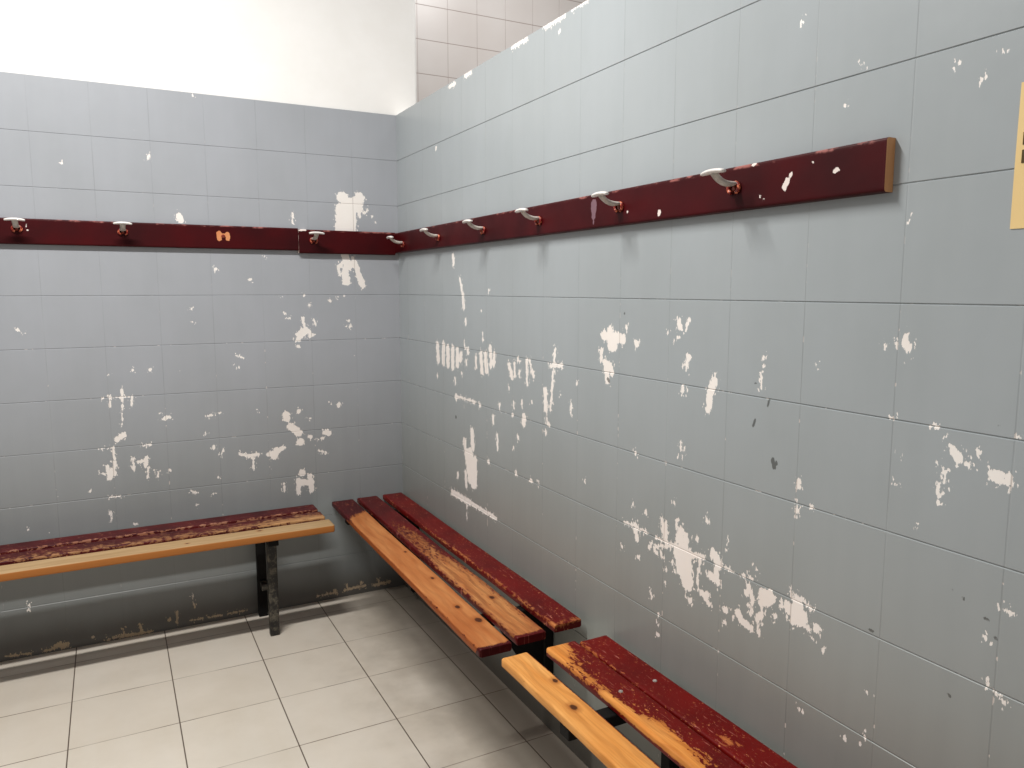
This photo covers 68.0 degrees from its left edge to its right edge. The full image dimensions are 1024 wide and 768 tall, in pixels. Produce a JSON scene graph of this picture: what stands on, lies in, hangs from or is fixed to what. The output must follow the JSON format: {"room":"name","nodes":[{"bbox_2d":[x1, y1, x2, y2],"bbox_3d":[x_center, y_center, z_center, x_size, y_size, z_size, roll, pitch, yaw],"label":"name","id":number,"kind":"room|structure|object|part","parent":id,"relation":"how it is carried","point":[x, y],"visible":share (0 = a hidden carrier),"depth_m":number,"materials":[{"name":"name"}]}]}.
{"room":"changing room","nodes":[
{"label":"changing room","id":0,"kind":"room"},
{"bbox_2d":[0,0,416,661],"bbox_3d":[-1.661,-1.044,2.916,2.708,4.200,0.160,-4,8,-28],"label":"wall","id":1,"kind":"structure","parent":0,"point":[140,386],"depth_m":3.11,"materials":[{"name":"paint"}]},
{"bbox_2d":[0,217,298,250],"bbox_3d":[-1.646,-0.573,2.878,1.644,0.094,0.024,-4,8,-28],"label":"coat rack","id":2,"kind":"object","parent":1,"relation":"attached to","point":[35,231],"visible":0.98,"depth_m":2.98,"materials":[{"name":"red paint"}]},
{"bbox_2d":[4,218,24,231],"bbox_3d":[-1.797,-0.575,2.747,0.064,0.048,0.072,-4,8,-28],"label":"coat hook","id":3,"kind":"object","parent":2,"relation":"attached to","point":[14,221],"visible":1,"depth_m":2.73,"materials":[{"name":"grey metal"}]},
{"bbox_3d":[-1.799,-0.581,2.750,0.026,0.029,0.062,-4,8,-28],"label":"arm","id":4,"kind":"part","parent":3,"relation":"part of","materials":[{"name":"grey metal"}]},
{"bbox_2d":[113,222,131,235],"bbox_3d":[-1.491,-0.596,2.908,0.064,0.048,0.072,-4,8,-28],"label":"coat hook","id":5,"kind":"object","parent":2,"relation":"attached to","point":[122,229],"visible":1,"depth_m":2.89,"materials":[{"name":"grey metal"}]},
{"bbox_3d":[-1.493,-0.601,2.910,0.026,0.029,0.062,-4,8,-28],"label":"arm","id":6,"kind":"part","parent":5,"relation":"part of","materials":[{"name":"grey metal"}]},
{"bbox_2d":[298,229,395,254],"bbox_3d":[-0.727,-0.626,3.362,0.433,0.101,0.023,-4,8,-28],"label":"rail","id":7,"kind":"object","parent":1,"relation":"attached to","point":[331,242],"visible":0.97,"depth_m":3.35,"materials":[{"name":"red paint"}]},
{"bbox_2d":[309,232,324,243],"bbox_3d":[-0.841,-0.626,3.247,0.064,0.048,0.072,-4,8,-28],"label":"coat hook","id":8,"kind":"object","parent":7,"relation":"attached to","point":[316,234],"visible":1,"depth_m":3.23,"materials":[{"name":"grey metal"}]},
{"bbox_3d":[-0.843,-0.631,3.250,0.026,0.029,0.062,-4,8,-28],"label":"arm","id":9,"kind":"part","parent":8,"relation":"part of","materials":[{"name":"grey metal"}]},
{"bbox_2d":[0,585,587,767],"bbox_3d":[1.752,1.020,3.562,9.100,0.060,4.850,-4,8,-28],"label":"floor","id":10,"kind":"structure","parent":0,"point":[373,679],"depth_m":2.65,"materials":[{"name":"tile"}]},
{"bbox_2d":[0,504,334,635],"bbox_3d":[-1.518,0.837,2.922,1.606,0.466,0.352,-4,8,-28],"label":"slatted bench","id":11,"kind":"object","parent":10,"relation":"on","point":[29,559],"visible":1,"depth_m":2.97,"materials":[{"name":"brown wood"}]},
{"bbox_3d":[-1.095,0.818,3.318,0.038,0.405,0.030,-4,8,-28],"label":"leg","id":12,"kind":"part","parent":11,"relation":"part of","materials":[{"name":"black metal"}]},
{"bbox_3d":[-1.027,0.617,3.172,0.040,0.030,0.323,-4,8,-28],"label":"head rail","id":13,"kind":"part","parent":11,"relation":"part of","materials":[{"name":"black metal"}]},
{"bbox_3d":[-0.987,0.841,3.132,0.038,0.405,0.030,-4,8,-28],"label":"leg","id":14,"kind":"part","parent":11,"relation":"part of","materials":[{"name":"paint"}]},
{"bbox_2d":[502,635,797,767],"bbox_3d":[0.497,1.027,1.386,0.338,0.467,1.616,-4,8,-28],"label":"slatted bench","id":15,"kind":"object","parent":10,"relation":"on","point":[687,732],"visible":1,"depth_m":1.74,"materials":[{"name":"brown wood"}]},
{"bbox_3d":[0.265,0.782,1.805,0.332,0.030,0.040,-4,8,-28],"label":"bracket arm","id":16,"kind":"part","parent":15,"relation":"part of","materials":[{"name":"black metal"}]},
{"bbox_3d":[0.395,0.908,1.890,0.034,0.239,0.034,-4,8,-28],"label":"bracket post","id":17,"kind":"part","parent":15,"relation":"part of","materials":[{"name":"black metal"}]},
{"bbox_2d":[415,0,586,101],"bbox_3d":[1.789,-2.322,5.873,6.500,6.000,0.100,-4,8,-28],"label":"wall","id":18,"kind":"structure","parent":0,"point":[454,37],"depth_m":4.73,"materials":[{"name":"beige tile"}]},
{"bbox_2d":[396,0,1023,767],"bbox_3d":[0.321,0.081,1.970,0.002,2.201,3.600,-4,8,-28],"label":"wall","id":19,"kind":"structure","parent":0,"point":[773,457],"depth_m":1.60,"materials":[{"name":"paint"}]},
{"bbox_2d":[332,492,580,673],"bbox_3d":[-0.295,0.822,2.857,0.386,0.421,1.626,-4,8,-28],"label":"slatted bench","id":20,"kind":"object","parent":19,"relation":"attached to","point":[395,535],"visible":1,"depth_m":2.52,"materials":[{"name":"brown wood"}]},
{"bbox_3d":[-0.575,0.586,3.379,0.332,0.030,0.040,-4,8,-28],"label":"bracket arm","id":21,"kind":"part","parent":20,"relation":"part of","materials":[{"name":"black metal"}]},
{"bbox_3d":[-0.445,0.774,3.472,0.034,0.364,0.034,-4,8,-28],"label":"bracket post","id":22,"kind":"part","parent":20,"relation":"part of","materials":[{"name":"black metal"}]},
{"bbox_3d":[-0.021,0.715,2.340,0.332,0.030,0.040,-4,8,-28],"label":"bracket arm","id":23,"kind":"part","parent":20,"relation":"part of","materials":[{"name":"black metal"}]},
{"bbox_3d":[0.110,0.841,2.425,0.034,0.239,0.034,-4,8,-28],"label":"bracket post","id":24,"kind":"part","parent":20,"relation":"part of","materials":[{"name":"black metal"}]},
{"bbox_2d":[395,137,895,252],"bbox_3d":[0.053,-0.507,2.380,0.022,0.090,2.502,-4,8,-28],"label":"coat rack","id":25,"kind":"object","parent":19,"relation":"attached to","point":[866,168],"visible":0.95,"depth_m":1.67,"materials":[{"name":"red paint"}]},
{"bbox_2d":[386,236,404,246],"bbox_3d":[-0.513,-0.627,3.343,0.072,0.048,0.064,-4,8,-28],"label":"coat hook","id":26,"kind":"object","parent":25,"relation":"attached to","point":[401,243],"visible":1,"depth_m":3.34,"materials":[{"name":"grey metal"}]},
{"bbox_3d":[-0.510,-0.632,3.344,0.062,0.029,0.026,-4,8,-28],"label":"arm","id":27,"kind":"part","parent":26,"relation":"part of","materials":[{"name":"grey metal"}]},
{"bbox_2d":[420,228,439,240],"bbox_3d":[-0.323,-0.588,2.986,0.072,0.048,0.064,-4,8,-28],"label":"coat hook","id":28,"kind":"object","parent":25,"relation":"attached to","point":[437,236],"visible":1,"depth_m":2.98,"materials":[{"name":"grey metal"}]},
{"bbox_3d":[-0.319,-0.593,2.986,0.062,0.029,0.026,-4,8,-28],"label":"arm","id":29,"kind":"part","parent":28,"relation":"part of","materials":[{"name":"grey metal"}]},
{"bbox_2d":[462,219,485,233],"bbox_3d":[-0.131,-0.544,2.626,0.072,0.048,0.064,-4,8,-28],"label":"coat hook","id":30,"kind":"object","parent":25,"relation":"attached to","point":[482,229],"visible":1,"depth_m":2.62,"materials":[{"name":"grey metal"}]},
{"bbox_3d":[-0.128,-0.549,2.627,0.062,0.029,0.026,-4,8,-28],"label":"arm","id":31,"kind":"part","parent":30,"relation":"part of","materials":[{"name":"grey metal"}]},
{"bbox_2d":[515,208,541,224],"bbox_3d":[0.051,-0.503,2.284,0.072,0.048,0.064,-4,8,-28],"label":"coat hook","id":32,"kind":"object","parent":25,"relation":"attached to","point":[522,210],"visible":1,"depth_m":2.28,"materials":[{"name":"grey metal"}]},
{"bbox_3d":[0.054,-0.508,2.285,0.062,0.029,0.026,-4,8,-28],"label":"arm","id":33,"kind":"part","parent":32,"relation":"part of","materials":[{"name":"grey metal"}]},
{"bbox_2d":[591,191,623,212],"bbox_3d":[0.244,-0.461,1.923,0.072,0.048,0.064,-4,8,-28],"label":"coat hook","id":34,"kind":"object","parent":25,"relation":"attached to","point":[618,205],"visible":1,"depth_m":1.92,"materials":[{"name":"grey metal"}]},
{"bbox_3d":[0.247,-0.466,1.924,0.062,0.029,0.026,-4,8,-28],"label":"arm","id":35,"kind":"part","parent":34,"relation":"part of","materials":[{"name":"grey metal"}]},
{"bbox_2d":[700,168,740,194],"bbox_3d":[0.434,-0.418,1.566,0.072,0.048,0.064,-4,8,-28],"label":"coat hook","id":36,"kind":"object","parent":25,"relation":"attached to","point":[714,173],"visible":1,"depth_m":1.56,"materials":[{"name":"grey metal"}]},
{"bbox_3d":[0.437,-0.423,1.567,0.062,0.029,0.026,-4,8,-28],"label":"arm","id":37,"kind":"part","parent":36,"relation":"part of","materials":[{"name":"grey metal"}]},
{"bbox_2d":[1010,82,1023,228],"bbox_3d":[0.809,-0.318,0.985,0.002,0.210,0.297,-4,8,-28],"label":"paper sign","id":38,"kind":"object","parent":19,"relation":"attached to","point":[1017,209],"visible":1,"depth_m":1.11,"materials":[{"name":"beige paper"}]}
]}

